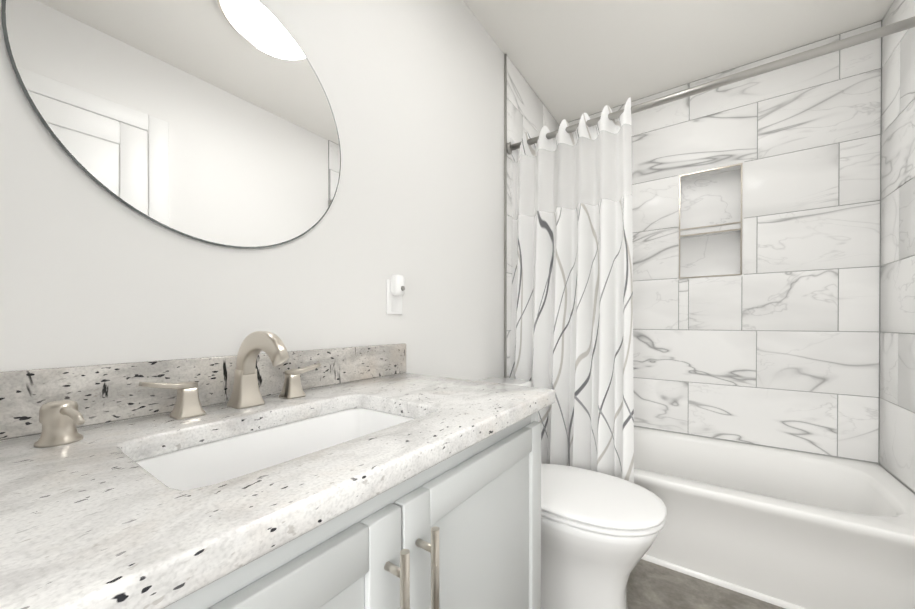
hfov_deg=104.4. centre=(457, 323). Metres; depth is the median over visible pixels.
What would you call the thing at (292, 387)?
handle
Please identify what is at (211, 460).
sink
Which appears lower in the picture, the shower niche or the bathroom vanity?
the bathroom vanity
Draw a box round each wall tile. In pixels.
[507,56,558,377]
[568,21,880,461]
[879,0,914,491]
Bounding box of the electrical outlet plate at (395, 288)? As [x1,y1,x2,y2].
[386,274,404,314]
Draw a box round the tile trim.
[504,54,506,377]
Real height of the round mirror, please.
0.600 m
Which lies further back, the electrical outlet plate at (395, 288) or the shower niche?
the shower niche
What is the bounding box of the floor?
[627,559,784,608]
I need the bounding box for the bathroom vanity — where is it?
[0,331,554,608]
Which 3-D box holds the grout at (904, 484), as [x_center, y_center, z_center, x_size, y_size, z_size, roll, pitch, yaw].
[1.733,-0.350,1.312,0.007,2.104,0.822,0,0,35]
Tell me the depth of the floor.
1.37 m
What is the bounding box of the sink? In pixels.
[136,408,412,490]
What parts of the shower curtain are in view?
rod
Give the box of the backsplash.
[0,343,405,439]
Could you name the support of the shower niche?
attached to the wall
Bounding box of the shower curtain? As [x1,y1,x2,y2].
[506,16,914,482]
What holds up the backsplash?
attached to the wall
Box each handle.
[138,381,205,419]
[279,363,320,398]
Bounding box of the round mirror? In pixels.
[1,0,340,248]
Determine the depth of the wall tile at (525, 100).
1.93 m
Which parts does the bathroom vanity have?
door, door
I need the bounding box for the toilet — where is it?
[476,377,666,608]
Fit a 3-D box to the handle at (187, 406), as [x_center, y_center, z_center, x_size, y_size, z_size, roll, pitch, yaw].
[-0.516,0.135,0.643,0.046,0.072,0.092,0,0,35]
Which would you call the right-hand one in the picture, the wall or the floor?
the floor
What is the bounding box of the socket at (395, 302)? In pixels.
[392,299,398,311]
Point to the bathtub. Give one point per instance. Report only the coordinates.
(786, 529)
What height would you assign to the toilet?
0.789 m
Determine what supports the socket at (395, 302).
attached to the electrical outlet plate at (395, 288)
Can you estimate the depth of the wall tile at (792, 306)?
1.85 m
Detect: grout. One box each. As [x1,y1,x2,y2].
[559,20,881,464]
[880,29,914,493]
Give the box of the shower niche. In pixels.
[677,162,743,279]
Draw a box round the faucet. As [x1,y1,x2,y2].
[227,331,288,408]
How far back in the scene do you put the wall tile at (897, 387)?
1.49 m
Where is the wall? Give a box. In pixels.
[0,0,503,380]
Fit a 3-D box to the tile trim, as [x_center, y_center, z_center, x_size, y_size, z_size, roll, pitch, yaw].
[0.251,-0.353,1.854,0.012,2.104,0.008,0,0,35]
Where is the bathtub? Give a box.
[634,427,914,608]
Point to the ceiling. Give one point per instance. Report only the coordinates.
(571, 60)
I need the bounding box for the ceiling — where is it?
[463,0,893,124]

